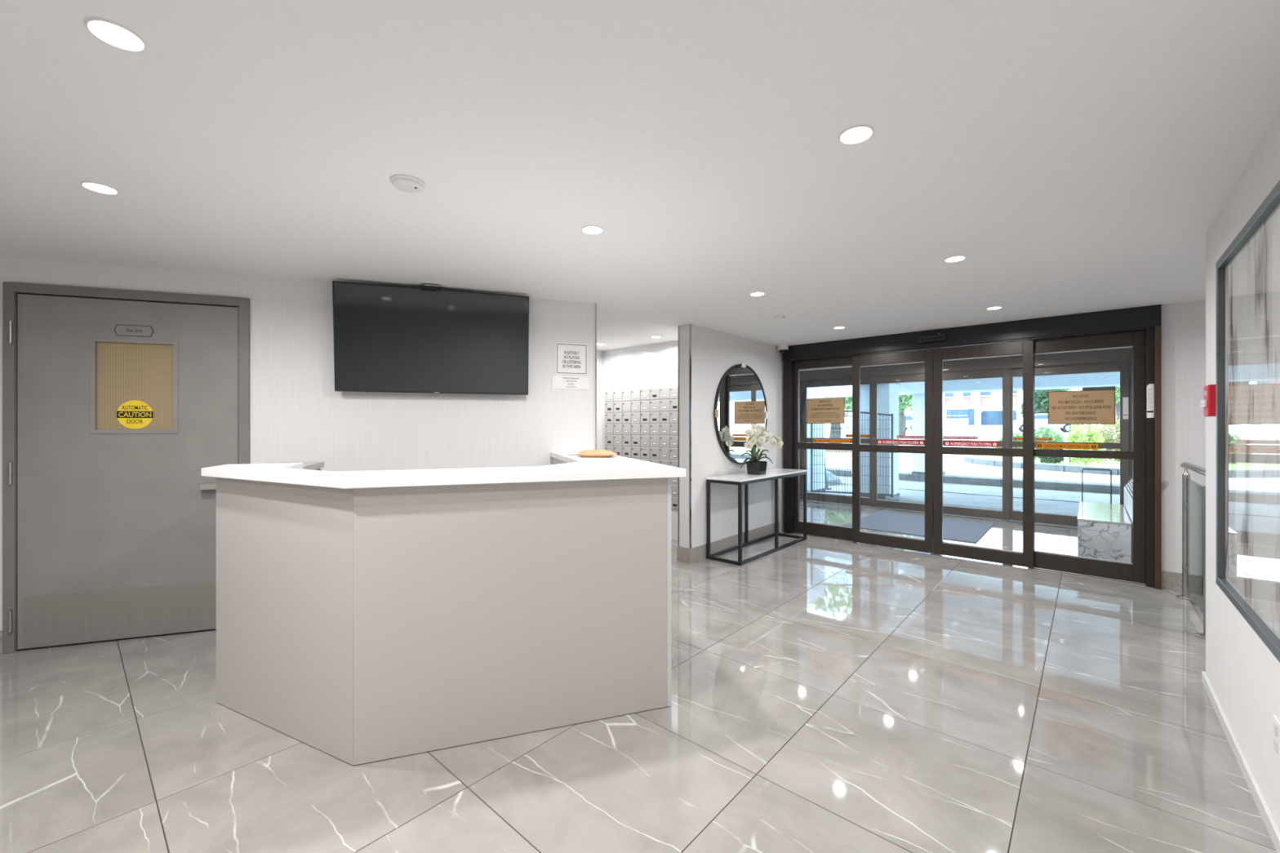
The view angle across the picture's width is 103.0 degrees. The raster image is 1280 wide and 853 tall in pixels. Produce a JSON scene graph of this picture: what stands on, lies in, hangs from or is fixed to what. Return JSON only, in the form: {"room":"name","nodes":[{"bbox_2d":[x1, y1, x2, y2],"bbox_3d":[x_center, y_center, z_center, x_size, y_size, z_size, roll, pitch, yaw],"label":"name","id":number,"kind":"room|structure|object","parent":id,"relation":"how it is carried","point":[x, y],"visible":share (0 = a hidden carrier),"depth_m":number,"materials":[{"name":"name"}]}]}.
{"room":"apartment building lobby","nodes":[
{"label":"apartment building lobby","id":0,"kind":"room"},
{"bbox_2d":[0,256,595,631],"bbox_3d":[-3.304,0.162,3.104,6.182,2.277,0.120,0,0,-18],"label":"wall","id":1,"kind":"structure","parent":0,"point":[297,414],"depth_m":3.46,"materials":[{"name":"paint"}]},
{"bbox_2d":[0,630,2,653],"bbox_3d":[-3.284,1.235,3.041,6.180,0.130,0.014,0,0,-18],"label":"baseboard","id":2,"kind":"structure","parent":1,"relation":"attached to","point":[1,631],"depth_m":2.91,"materials":[{"name":"grey stone"}]},
{"bbox_2d":[2,281,249,653],"bbox_3d":[-3.095,0.234,3.129,1.181,2.131,0.166,0,0,-18],"label":"door","id":3,"kind":"structure","parent":1,"relation":"in","point":[109,526],"depth_m":3.08,"materials":[{"name":"grey paint"}]},
{"bbox_2d":[116,400,153,428],"bbox_3d":[-3.093,-0.073,3.116,0.177,0.176,0.002,0,0,-19],"label":"sticker","id":4,"kind":"object","parent":3,"relation":"attached to","point":[134,414],"visible":1,"depth_m":3.12,"materials":[{"name":"yellow plastic"}]},
{"bbox_2d":[332,280,528,395],"bbox_3d":[-1.434,-0.596,3.592,1.265,0.721,0.139,0,0,-18],"label":"television","id":5,"kind":"object","parent":1,"relation":"attached to","point":[388,338],"visible":1,"depth_m":3.54,"materials":[{"name":"black plastic"}]},
{"bbox_2d":[419,284,441,290],"bbox_3d":[-1.437,-0.953,3.489,0.137,0.026,0.049,0,0,-19],"label":"sensor","id":6,"kind":"object","parent":5,"relation":"attached to","point":[431,287],"visible":1,"depth_m":3.47,"materials":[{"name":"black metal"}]},
{"bbox_2d":[551,375,589,389],"bbox_3d":[-0.538,-0.343,3.964,0.294,0.104,0.004,0,0,-19],"label":"sign","id":7,"kind":"object","parent":1,"relation":"attached to","point":[563,382],"visible":1,"depth_m":3.96,"materials":[{"name":"grey paper"}]},
{"bbox_2d":[555,342,587,375],"bbox_3d":[-0.532,-0.526,3.965,0.254,0.248,0.005,0,0,-19],"label":"sign","id":8,"kind":"object","parent":1,"relation":"attached to","point":[571,358],"visible":1,"depth_m":3.96,"materials":[{"name":"white"}]},
{"bbox_2d":[595,302,596,449],"bbox_3d":[-0.350,0.162,4.029,0.008,2.276,0.024,0,0,-19],"label":"trim","id":9,"kind":"structure","parent":1,"relation":"attached to","point":[595,303],"depth_m":4.02,"materials":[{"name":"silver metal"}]},
{"bbox_2d":[596,350,602,449],"bbox_3d":[-2.137,0.162,4.828,0.120,2.277,4.840,0,0,41],"label":"wall","id":10,"kind":"structure","parent":0,"point":[599,353],"depth_m":6.56,"materials":[{"name":"white paint"}]},
{"bbox_2d":[0,475,1276,852],"bbox_3d":[0.688,1.500,6.815,36.000,0.400,16.120,0,0,41],"label":"floor","id":11,"kind":"structure","parent":0,"point":[828,695],"depth_m":2.08,"materials":[{"name":"tile"}]},
{"bbox_2d":[262,461,324,471],"bbox_3d":[-2.067,0.759,2.933,0.317,1.075,0.530,0,0,-19],"label":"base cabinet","id":12,"kind":"object","parent":11,"relation":"on","point":[317,465],"visible":0.15,"depth_m":3.07,"materials":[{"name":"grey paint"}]},
{"bbox_2d":[216,457,671,765],"bbox_3d":[-1.087,0.764,2.862,2.020,1.065,1.735,0,0,-19],"label":"reception desk","id":13,"kind":"object","parent":11,"relation":"on","point":[357,626],"visible":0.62,"depth_m":2.13,"materials":[{"name":"beige laminate"}]},
{"bbox_2d":[200,451,685,488],"bbox_3d":[-1.080,0.213,2.838,2.127,0.037,1.788,0,0,-19],"label":"countertop","id":14,"kind":"structure","parent":13,"relation":"on","point":[577,468],"depth_m":2.19,"materials":[{"name":"white stone"}]},
{"bbox_2d":[559,452,578,454],"bbox_3d":[-0.432,0.191,3.651,0.293,0.006,0.386,0,0,-19],"label":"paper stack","id":15,"kind":"object","parent":14,"relation":"on","point":[562,453],"visible":0.45,"depth_m":3.58,"materials":[{"name":"white paper"}]},
{"bbox_2d":[574,449,617,457],"bbox_3d":[-0.278,0.171,3.252,0.258,0.045,0.170,0,0,3],"label":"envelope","id":16,"kind":"object","parent":14,"relation":"on","point":[588,453],"visible":1,"depth_m":3.18,"materials":[{"name":"paper"}]},
{"bbox_2d":[706,468,806,565],"bbox_3d":[1.286,0.899,5.425,0.382,0.799,1.480,0,0,41],"label":"console table","id":17,"kind":"object","parent":11,"relation":"on","point":[740,479],"visible":0.99,"depth_m":5.20,"materials":[{"name":"black metal"}]},
{"bbox_2d":[741,423,783,475],"bbox_3d":[1.228,0.235,5.321,0.317,0.528,0.652,0,0,41],"label":"potted orchid","id":18,"kind":"object","parent":17,"relation":"on","point":[759,436],"visible":1,"depth_m":5.26,"materials":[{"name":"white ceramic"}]},
{"bbox_2d":[807,386,826,491],"bbox_3d":[3.287,0.259,10.310,0.724,2.098,0.624,0,0,41],"label":"column","id":19,"kind":"structure","parent":11,"relation":"on","point":[818,392],"depth_m":9.99,"materials":[{"name":"paint"}]},
{"bbox_2d":[824,456,831,489],"bbox_3d":[3.873,0.678,10.722,0.200,1.268,0.400,0,0,-19],"label":"leaning pole","id":20,"kind":"object","parent":11,"relation":"on","point":[825,475],"visible":0.35,"depth_m":10.67,"materials":[{"name":"metal"}]},
{"bbox_2d":[824,470,841,486],"bbox_3d":[3.895,1.101,11.777,1.426,0.423,1.445,0,0,13],"label":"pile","id":21,"kind":"object","parent":11,"relation":"on","point":[833,476],"visible":0.09,"depth_m":11.37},
{"bbox_2d":[824,449,852,477],"bbox_3d":[4.831,0.911,13.083,1.600,0.826,0.658,0,0,21],"label":"trestle","id":22,"kind":"object","parent":11,"relation":"on","point":[825,451],"visible":0.04,"depth_m":12.95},
{"bbox_2d":[826,415,852,475],"bbox_3d":[4.383,0.490,12.878,2.434,1.633,0.600,0,0,23],"label":"mesh fence","id":23,"kind":"object","parent":11,"relation":"on","point":[850,416],"visible":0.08,"depth_m":12.65,"materials":[{"name":"metal"}]},
{"bbox_2d":[807,409,899,501],"bbox_3d":[3.817,0.461,9.220,1.572,1.693,0.600,0,0,26],"label":"mesh fence","id":24,"kind":"object","parent":11,"relation":"on","point":[895,498],"visible":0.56,"depth_m":9.24,"materials":[{"name":"metal"}]},
{"bbox_2d":[860,383,899,499],"bbox_3d":[4.435,0.259,9.495,0.604,2.098,0.624,0,0,41],"label":"column","id":25,"kind":"structure","parent":11,"relation":"on","point":[887,393],"depth_m":9.26,"materials":[{"name":"paint"}]},
{"bbox_2d":[842,511,994,542],"bbox_3d":[3.678,1.295,6.700,1.470,0.010,1.470,0,0,41],"label":"entrance mat","id":26,"kind":"object","parent":11,"relation":"on","point":[971,531],"visible":0.84,"depth_m":6.59,"materials":[{"name":"grey carpet"}]},
{"bbox_2d":[842,484,1079,510],"bbox_3d":[4.833,1.308,9.991,18.000,0.008,1.870,0,0,41],"label":"trim","id":27,"kind":"structure","parent":11,"relation":"on","point":[842,484],"depth_m":9.14,"materials":[{"name":"grey concrete"}]},
{"bbox_2d":[1081,467,1111,503],"bbox_3d":[5.564,0.908,6.199,0.270,0.778,0.190,0,0,41],"label":"wire stand","id":28,"kind":"object","parent":11,"relation":"on","point":[1082,469],"visible":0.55,"depth_m":6.19,"materials":[{"name":"grey metal"}]},
{"bbox_2d":[1077,502,1131,563],"bbox_3d":[4.953,1.104,5.451,0.384,0.391,1.522,0,0,41],"label":"marble block","id":29,"kind":"object","parent":11,"relation":"on","point":[1104,530],"visible":0.91,"depth_m":4.92,"materials":[{"name":"stone"}]},
{"bbox_2d":[1176,462,1205,639],"bbox_3d":[3.576,0.783,3.220,0.104,1.034,1.843,0,0,41],"label":"glass railing","id":30,"kind":"object","parent":11,"relation":"on","point":[1193,494],"visible":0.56,"depth_m":3.50,"materials":[{"name":"glass"}]},
{"bbox_2d":[0,0,1279,371],"bbox_3d":[0.556,-1.047,3.647,8.800,0.140,11.400,0,0,41],"label":"ceiling","id":31,"kind":"structure","parent":0,"point":[1079,156],"depth_m":1.78,"materials":[{"name":"paint"}]},
{"bbox_2d":[80,181,119,194],"bbox_3d":[-2.204,-0.974,2.077,0.108,0.006,0.108,0,0,41],"label":"recessed light","id":32,"kind":"object","parent":31,"relation":"in","point":[95,186],"visible":1,"depth_m":2.07,"materials":[{"name":"white plastic"}]},
{"bbox_2d":[84,16,146,51],"bbox_3d":[-1.303,-0.974,1.266,0.108,0.006,0.108,0,0,41],"label":"recessed light","id":33,"kind":"object","parent":31,"relation":"in","point":[115,33],"visible":1,"depth_m":1.26,"materials":[{"name":"white plastic"}]},
{"bbox_2d":[390,173,425,192],"bbox_3d":[-0.928,-0.964,2.033,0.128,0.026,0.128,0,0,41],"label":"smoke detector","id":34,"kind":"object","parent":31,"relation":"attached to","point":[405,183],"visible":1,"depth_m":2.01,"materials":[{"name":"white plastic"}]},
{"bbox_2d":[581,224,603,234],"bbox_3d":[-0.236,-0.974,2.518,0.108,0.006,0.108,0,0,41],"label":"recessed light","id":35,"kind":"object","parent":31,"relation":"in","point":[591,229],"visible":1,"depth_m":2.51,"materials":[{"name":"white plastic"}]},
{"bbox_2d":[582,226,601,233],"bbox_3d":[-0.236,-0.973,2.518,0.094,0.002,0.094,0,0,41],"label":"diffuser","id":36,"kind":"object","parent":35,"relation":"attached to","point":[588,229],"depth_m":2.51,"materials":[{"name":"white plastic"}]},
{"bbox_2d":[650,335,660,337],"bbox_3d":[0.172,-0.974,5.522,0.108,0.006,0.108,0,0,41],"label":"recessed light","id":37,"kind":"object","parent":31,"relation":"in","point":[652,336],"visible":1,"depth_m":5.50,"materials":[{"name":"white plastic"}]},
{"bbox_2d":[750,291,764,296],"bbox_3d":[0.862,-0.974,3.737,0.108,0.006,0.108,0,0,41],"label":"recessed light","id":38,"kind":"object","parent":31,"relation":"in","point":[756,293],"visible":1,"depth_m":3.72,"materials":[{"name":"white plastic"}]},
{"bbox_2d":[751,292,764,295],"bbox_3d":[0.862,-0.973,3.737,0.094,0.002,0.094,0,0,41],"label":"diffuser","id":39,"kind":"object","parent":38,"relation":"attached to","point":[753,293],"depth_m":3.72,"materials":[{"name":"white plastic"}]},
{"bbox_2d":[774,315,786,318],"bbox_3d":[1.247,-0.971,4.518,0.100,0.012,0.100,0,0,41],"label":"ceiling plate","id":40,"kind":"object","parent":31,"relation":"attached to","point":[779,316],"visible":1,"depth_m":4.50,"materials":[{"name":"white plastic"}]},
{"bbox_2d":[777,344,788,353],"bbox_3d":[1.719,-0.927,6.116,0.128,0.099,0.128,0,0,41],"label":"security camera","id":41,"kind":"object","parent":31,"relation":"attached to","point":[783,348],"visible":1,"depth_m":6.07,"materials":[{"name":"white plastic"}]},
{"bbox_2d":[833,326,845,328],"bbox_3d":[1.963,-0.974,5.006,0.108,0.006,0.108,0,0,41],"label":"recessed light","id":42,"kind":"object","parent":31,"relation":"in","point":[835,327],"visible":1,"depth_m":5.00,"materials":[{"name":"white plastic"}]},
{"bbox_2d":[838,124,873,143],"bbox_3d":[0.721,-0.974,1.698,0.108,0.006,0.108,0,0,41],"label":"recessed light","id":43,"kind":"object","parent":31,"relation":"in","point":[861,132],"visible":1,"depth_m":1.69,"materials":[{"name":"white plastic"}]},
{"bbox_2d":[840,127,871,142],"bbox_3d":[0.721,-0.973,1.698,0.094,0.002,0.094,0,0,41],"label":"diffuser","id":44,"kind":"object","parent":43,"relation":"attached to","point":[850,135],"depth_m":1.70,"materials":[{"name":"white plastic"}]},
{"bbox_2d":[944,255,965,262],"bbox_3d":[1.830,-0.974,2.954,0.108,0.006,0.108,0,0,41],"label":"recessed light","id":45,"kind":"object","parent":31,"relation":"in","point":[955,258],"visible":1,"depth_m":2.94,"materials":[{"name":"white plastic"}]},
{"bbox_2d":[986,306,1002,309],"bbox_3d":[2.911,-0.974,4.181,0.108,0.006,0.108,0,0,41],"label":"recessed light","id":46,"kind":"object","parent":31,"relation":"in","point":[993,307],"visible":1,"depth_m":4.17,"materials":[{"name":"white plastic"}]},
{"bbox_2d":[986,306,1000,309],"bbox_3d":[2.911,-0.973,4.181,0.094,0.002,0.094,0,0,41],"label":"diffuser","id":47,"kind":"object","parent":46,"relation":"attached to","point":[989,308],"depth_m":4.18,"materials":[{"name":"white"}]},
{"bbox_2d":[602,340,678,449],"bbox_3d":[0.163,0.162,6.104,1.875,2.277,0.120,0,0,41],"label":"wall","id":48,"kind":"structure","parent":0,"point":[655,365],"depth_m":6.18,"materials":[{"name":"white paint"}]},
{"bbox_2d":[604,385,678,541],"bbox_3d":[0.062,0.415,6.091,1.382,1.764,0.031,0,0,41],"label":"mailboxes","id":49,"kind":"object","parent":48,"relation":"attached to","point":[642,424],"visible":0.53,"depth_m":6.06,"materials":[{"name":"silver metal"}]},
{"bbox_2d":[676,543,706,563],"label":"baseboard","id":50,"kind":"structure","parent":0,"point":[691,555],"depth_m":4.89,"materials":[{"name":"grey stone"}]},
{"bbox_2d":[710,533,737,554],"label":"baseboard","id":51,"kind":"structure","parent":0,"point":[731,541],"depth_m":5.25,"materials":[{"name":"grey stone"}]},
{"bbox_2d":[679,324,782,548],"bbox_3d":[1.060,0.162,5.598,0.140,2.277,1.910,0,0,41],"label":"wall","id":52,"kind":"structure","parent":0,"point":[713,352],"depth_m":5.14,"materials":[{"name":"paint"}]},
{"bbox_2d":[678,325,679,546],"bbox_3d":[0.379,0.091,4.929,0.014,2.135,0.014,0,0,41],"label":"trim","id":53,"kind":"structure","parent":52,"relation":"attached to","point":[678,326],"depth_m":4.92,"materials":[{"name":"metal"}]},
{"bbox_2d":[688,324,691,548],"bbox_3d":[0.479,0.091,4.840,0.014,2.135,0.014,0,0,41],"label":"trim","id":54,"kind":"structure","parent":52,"relation":"attached to","point":[690,325],"depth_m":4.83,"materials":[{"name":"silver metal"}]},
{"bbox_2d":[728,511,733,522],"bbox_3d":[0.960,0.950,5.373,0.008,0.116,0.072,0,0,41],"label":"wall outlet","id":55,"kind":"object","parent":52,"relation":"attached to","point":[731,513],"visible":1,"depth_m":5.37,"materials":[{"name":"white plastic"}]},
{"bbox_2d":[713,363,768,464],"bbox_3d":[1.117,-0.137,5.534,0.030,1.100,1.126,0,0,41],"label":"round mirror","id":56,"kind":"object","parent":52,"relation":"attached to","point":[740,401],"visible":0.89,"depth_m":5.46,"materials":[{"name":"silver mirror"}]},
{"bbox_2d":[748,523,774,542],"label":"baseboard","id":57,"kind":"structure","parent":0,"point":[759,532],"depth_m":5.85,"materials":[{"name":"grey stone"}]},
{"bbox_2d":[782,353,783,531],"bbox_3d":[1.368,0.162,6.681,1.115,2.277,0.119,0,0,41],"label":"wall","id":58,"kind":"structure","parent":0,"point":[782,353],"depth_m":6.28,"materials":[{"name":"paint"}]},
{"bbox_2d":[794,356,852,540],"bbox_3d":[2.178,0.249,5.971,0.760,2.078,0.045,0,0,41],"label":"window","id":59,"kind":"structure","parent":58,"relation":"in","point":[843,532],"depth_m":6.05,"materials":[{"name":"brown metal"}]},
{"bbox_2d":[806,397,844,423],"bbox_3d":[2.173,-0.183,5.966,0.446,0.300,0.004,0,0,41],"label":"sign","id":60,"kind":"object","parent":59,"relation":"attached to","point":[832,410],"visible":1,"depth_m":5.96,"materials":[{"name":"brown"}]},
{"bbox_2d":[893,382,924,392],"bbox_3d":[5.038,-1.045,10.163,0.600,0.510,4.300,0,0,41],"label":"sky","id":61,"kind":"structure","parent":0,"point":[911,387],"depth_m":10.60,"materials":[{"name":"blue"}]},
{"bbox_2d":[1161,300,1205,573],"bbox_3d":[4.957,0.462,3.506,1.920,2.877,0.120,0,0,41],"label":"wall","id":62,"kind":"structure","parent":0,"point":[1183,324],"depth_m":4.03,"materials":[{"name":"paint"}]},
{"bbox_2d":[852,348,933,553],"bbox_3d":[2.686,0.250,5.441,0.798,2.076,0.045,0,0,41],"label":"door","id":63,"kind":"structure","parent":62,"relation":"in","point":[926,356],"depth_m":5.39,"materials":[{"name":"brown metal"}]},
{"bbox_2d":[916,331,946,344],"bbox_3d":[2.930,-0.891,5.114,0.250,0.098,0.058,0,0,41],"label":"sensor","id":64,"kind":"object","parent":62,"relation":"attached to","point":[936,337],"visible":1,"depth_m":5.10,"materials":[{"name":"black plastic"}]},
{"bbox_2d":[782,304,1161,589],"bbox_3d":[3.014,0.162,5.205,3.237,2.276,0.210,0,0,41],"label":"trim","id":65,"kind":"structure","parent":62,"relation":"attached to","point":[1147,318],"depth_m":4.49,"materials":[{"name":"brown metal"}]},
{"bbox_2d":[933,339,1033,568],"bbox_3d":[3.289,0.250,4.907,0.804,2.076,0.045,0,0,41],"label":"door","id":66,"kind":"structure","parent":62,"relation":"in","point":[1024,348],"depth_m":4.86,"materials":[{"name":"brown metal"}]},
{"bbox_2d":[1033,330,1145,582],"bbox_3d":[3.886,0.249,4.460,0.771,2.078,0.045,0,0,41],"label":"door","id":67,"kind":"structure","parent":62,"relation":"in","point":[1135,571],"depth_m":4.31,"materials":[{"name":"brown metal"}]},
{"bbox_2d":[1048,386,1115,424],"bbox_3d":[3.873,-0.181,4.471,0.448,0.324,0.018,0,0,41],"label":"sign","id":68,"kind":"object","parent":67,"relation":"attached to","point":[1090,405],"visible":1,"depth_m":4.45,"materials":[{"name":"brown"}]},
{"bbox_2d":[1146,383,1154,417],"bbox_3d":[4.126,-0.207,4.112,0.042,0.274,0.001,0,0,41],"label":"paper notice","id":69,"kind":"object","parent":62,"relation":"attached to","point":[1150,387],"visible":1,"depth_m":4.11,"materials":[{"name":"grey paper"}]},
{"bbox_2d":[1161,570,1182,591],"bbox_3d":[4.864,1.240,3.499,1.790,0.160,0.012,0,0,41],"label":"baseboard","id":70,"kind":"structure","parent":62,"relation":"attached to","point":[1170,580],"depth_m":4.05,"materials":[{"name":"grey stone"}]},
{"bbox_2d":[1205,111,1279,829],"bbox_3d":[0.816,0.162,0.171,0.115,2.277,6.338,0,0,41],"label":"wall","id":71,"kind":"structure","parent":0,"point":[1243,673],"depth_m":2.02,"materials":[{"name":"paint"}]},
{"bbox_2d":[1200,384,1216,416],"bbox_3d":[2.620,-0.118,2.338,0.052,0.144,0.124,0,0,41],"label":"fire alarm","id":72,"kind":"object","parent":71,"relation":"attached to","point":[1209,403],"visible":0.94,"depth_m":2.30,"materials":[{"name":"red plastic"}]},
{"bbox_2d":[1201,671,1279,852],"bbox_3d":[0.767,1.272,0.214,0.014,0.055,6.338,0,0,41],"label":"baseboard","id":73,"kind":"structure","parent":71,"relation":"attached to","point":[1271,825],"depth_m":1.87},
{"bbox_2d":[1216,180,1279,662],"bbox_3d":[2.040,-0.015,1.667,0.032,1.390,1.400,0,0,41],"label":"window","id":74,"kind":"structure","parent":71,"relation":"attached to","point":[1248,270],"depth_m":1.79,"materials":[{"name":"clear glass"},{"name":"dark grey painted metal"}]},
{"bbox_2d":[1272,715,1279,761],"bbox_3d":[1.983,0.970,1.583,0.008,0.116,0.072,0,0,41],"label":"wall outlet","id":75,"kind":"object","parent":71,"relation":"attached to","point":[1276,723],"visible":1,"depth_m":1.58,"materials":[{"name":"white plastic"}]},
{"bbox_2d":[1273,721,1277,737],"bbox_3d":[1.981,0.944,1.585,0.001,0.034,0.034,0,0,41],"label":"socket","id":76,"kind":"object","parent":75,"relation":"attached to","point":[1275,723],"depth_m":1.58,"materials":[{"name":"white plastic"}]},
{"bbox_2d":[1273,737,1277,754],"bbox_3d":[1.981,0.996,1.585,0.001,0.034,0.034,0,0,41],"label":"socket","id":77,"kind":"object","parent":75,"relation":"attached to","point":[1275,740],"depth_m":1.58,"materials":[{"name":"white plastic"}]},
{"bbox_3d":[4.273,-0.100,7.849,14.000,3.000,0.180,0,0,41],"label":"wall","id":78,"kind":"structure","parent":0,"visible":0},
{"bbox_2d":[800,377,870,506],"bbox_3d":[3.338,0.246,8.669,1.248,2.100,0.045,0,0,41],"label":"window","id":79,"kind":"structure","parent":78,"relation":"in","point":[833,498],"depth_m":8.85,"materials":[{"name":"brown metal"}]},
{"bbox_2d":[829,423,847,433],"bbox_3d":[3.368,0.025,8.637,0.310,0.192,0.001,0,0,41],"label":"sign","id":80,"kind":"object","parent":79,"relation":"attached to","point":[831,424],"depth_m":8.64,"materials":[{"name":"grey"}]},
{"bbox_2d":[870,373,924,511],"bbox_3d":[4.090,0.245,7.938,0.927,2.098,0.045,0,0,41],"label":"door","id":81,"kind":"structure","parent":78,"relation":"in","point":[874,380],"depth_m":8.17,"materials":[{"name":"brown metal"}]},
{"bbox_2d":[800,347,1132,479],"bbox_3d":[4.451,0.162,7.672,4.420,2.276,0.190,0,0,41],"label":"trim","id":82,"kind":"structure","parent":78,"relation":"attached to","point":[1124,354],"depth_m":7.11,"materials":[{"name":"brown metal"}]},
{"bbox_2d":[942,368,1009,519],"bbox_3d":[4.776,0.245,7.330,0.899,2.098,0.045,0,0,41],"label":"door","id":83,"kind":"structure","parent":78,"relation":"in","point":[1004,514],"depth_m":7.10,"materials":[{"name":"brown metal"}]},
{"bbox_2d":[1009,360,1130,526],"bbox_3d":[5.582,0.246,6.684,1.243,2.100,0.045,0,0,41],"label":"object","id":84,"kind":"structure","parent":78,"relation":"in","point":[1124,367],"depth_m":6.59,"materials":[{"name":"brown metal"}]},
{"bbox_2d":[1122,397,1128,419],"bbox_3d":[5.999,-0.226,6.283,0.052,0.270,0.002,0,0,41],"label":"paper notice","id":85,"kind":"object","parent":78,"relation":"attached to","point":[1125,400],"visible":1,"depth_m":6.29,"materials":[{"name":"white paper"}]},
{"bbox_3d":[5.223,0.162,5.119,0.120,2.277,2.650,0,0,41],"label":"wall","id":86,"kind":"structure","parent":0,"visible":0},
{"bbox_2d":[1124,478,1132,561],"bbox_3d":[5.154,0.898,5.253,0.159,0.797,1.900,0,0,41],"label":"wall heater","id":87,"kind":"object","parent":86,"relation":"attached to","point":[1128,487],"visible":0.22,"depth_m":5.40,"materials":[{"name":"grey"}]},
{"label":"outside","id":88,"kind":"structure","parent":0,"visible":0},
{"bbox_2d":[826,467,1119,493],"bbox_3d":[6.188,1.314,13.031,36.000,0.312,0.480,0,0,41],"label":"kerb","id":89,"kind":"object","parent":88,"point":[1096,487],"depth_m":11.01,"materials":[{"name":"grey concrete"}]},
{"bbox_2d":[911,393,945,474],"bbox_3d":[7.056,0.184,12.436,0.614,1.948,0.604,0,0,41],"label":"column","id":90,"kind":"structure","parent":89,"relation":"on","point":[918,400],"depth_m":12.33,"materials":[{"name":"paint"}]},
{"bbox_2d":[822,371,1119,397],"bbox_3d":[8.196,-1.120,10.774,16.000,0.660,0.800,0,0,41],"label":"beam","id":91,"kind":"structure","parent":90,"relation":"on","point":[1104,379],"depth_m":10.57,"materials":[{"name":"paint"}]},
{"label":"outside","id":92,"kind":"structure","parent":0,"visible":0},
{"bbox_2d":[970,455,1119,467],"bbox_3d":[17.502,1.089,15.241,12.250,0.149,13.975,0,0,41],"label":"lawn","id":93,"kind":"structure","parent":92,"point":[1110,464],"depth_m":14.38,"materials":[{"name":"green plant"}]},
{"bbox_2d":[996,431,1022,457],"bbox_3d":[12.628,0.605,17.143,1.044,0.883,0.755,0,0,41],"label":"shrub","id":94,"kind":"object","parent":93,"relation":"on","point":[1015,435],"visible":0.1,"depth_m":17.03,"materials":[{"name":"green plant"}]},
{"bbox_2d":[1020,425,1066,458],"bbox_3d":[12.070,0.502,15.225,1.112,1.076,0.839,0,0,41],"label":"shrub","id":95,"kind":"object","parent":93,"relation":"on","point":[1047,432],"visible":0.26,"depth_m":15.06,"materials":[{"name":"green plant"}]},
{"bbox_2d":[1038,440,1064,463],"bbox_3d":[11.355,0.711,14.041,0.622,0.662,0.488,0,0,41],"label":"shrub","id":96,"kind":"object","parent":93,"relation":"on","point":[1043,459],"visible":0.26,"depth_m":13.97,"materials":[{"name":"green plant"}]},
{"bbox_2d":[1064,424,1104,464],"bbox_3d":[11.846,0.377,13.556,0.871,1.287,0.650,0,0,41],"label":"shrub","id":97,"kind":"object","parent":93,"relation":"on","point":[1092,437],"visible":0.56,"depth_m":13.47,"materials":[{"name":"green plant"}]},
{"bbox_2d":[1098,416,1119,462],"bbox_3d":[13.135,0.376,13.999,0.963,1.327,0.719,0,0,41],"label":"shrub","id":98,"kind":"object","parent":93,"relation":"on","point":[1108,437],"visible":0.33,"depth_m":14.02,"materials":[{"name":"green plant"}]},
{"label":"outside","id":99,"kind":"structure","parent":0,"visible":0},
{"bbox_2d":[824,425,1119,484],"bbox_3d":[46.876,0.648,68.080,160.000,1.635,135.900,0,0,41],"label":"road","id":100,"kind":"structure","parent":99,"point":[955,464],"depth_m":16.81,"materials":[{"name":"grey asphalt"}]},
{"bbox_2d":[824,396,852,443],"bbox_3d":[9.371,-2.611,24.452,4.868,7.587,7.589,0,0,-38],"label":"street tree","id":101,"kind":"object","parent":100,"relation":"on","point":[848,400],"visible":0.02,"depth_m":24.03,"materials":[{"name":"green plant"}]},
{"bbox_2d":[898,394,912,435],"bbox_3d":[17.847,-2.488,34.961,6.457,6.736,4.430,0,0,36],"label":"street tree","id":102,"kind":"object","parent":100,"relation":"on","point":[904,400],"visible":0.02,"depth_m":34.63,"materials":[{"name":"green plant"}]},
{"bbox_2d":[905,415,912,431],"bbox_3d":[25.010,-0.289,47.318,1.834,1.480,4.440,0,0,-19],"label":"parked car","id":103,"kind":"object","parent":100,"relation":"on","point":[908,419],"visible":0.07,"depth_m":46.26,"materials":[{"name":"blue paint"}]},
{"bbox_2d":[945,403,974,425],"bbox_3d":[46.004,-1.715,72.923,3.558,3.090,2.500,0,0,41],"label":"booth","id":104,"kind":"object","parent":100,"relation":"on","point":[957,414],"visible":0.97,"depth_m":72.05,"materials":[{"name":"white"}]},
{"bbox_2d":[942,390,1022,425],"bbox_3d":[53.411,-4.670,79.355,12.493,9.000,10.350,0,0,41],"label":"building","id":105,"kind":"structure","parent":100,"relation":"on","point":[988,406],"depth_m":74.84,"materials":[{"name":"white paint"}]},
{"bbox_2d":[964,455,1119,475],"bbox_3d":[13.246,1.085,11.231,2.640,0.170,13.144,0,0,-27],"label":"kerb","id":106,"kind":"object","parent":100,"relation":"on","point":[1047,467],"visible":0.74,"depth_m":13.27,"materials":[{"name":"grey concrete"}]},
{"bbox_2d":[1020,388,1071,429],"bbox_3d":[37.673,-2.927,46.833,4.404,6.634,3.362,0,0,41],"label":"evergreen tree","id":107,"kind":"object","parent":100,"relation":"on","point":[1042,395],"visible":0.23,"depth_m":46.38,"materials":[{"name":"green plant"}]},
{"bbox_2d":[1013,413,1082,432],"bbox_3d":[32.413,-0.289,40.749,4.440,1.480,1.834,0,0,33],"label":"parked car","id":108,"kind":"object","parent":100,"relation":"on","point":[1041,420],"visible":0.41,"depth_m":40.20,"materials":[{"name":"white paint"}]},
{"bbox_2d":[1115,386,1119,434],"bbox_3d":[33.088,-2.858,34.878,5.328,7.031,3.943,0,0,41],"label":"street tree","id":109,"kind":"object","parent":100,"relation":"on","point":[1117,388],"visible":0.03,"depth_m":34.87,"materials":[{"name":"green plant"}]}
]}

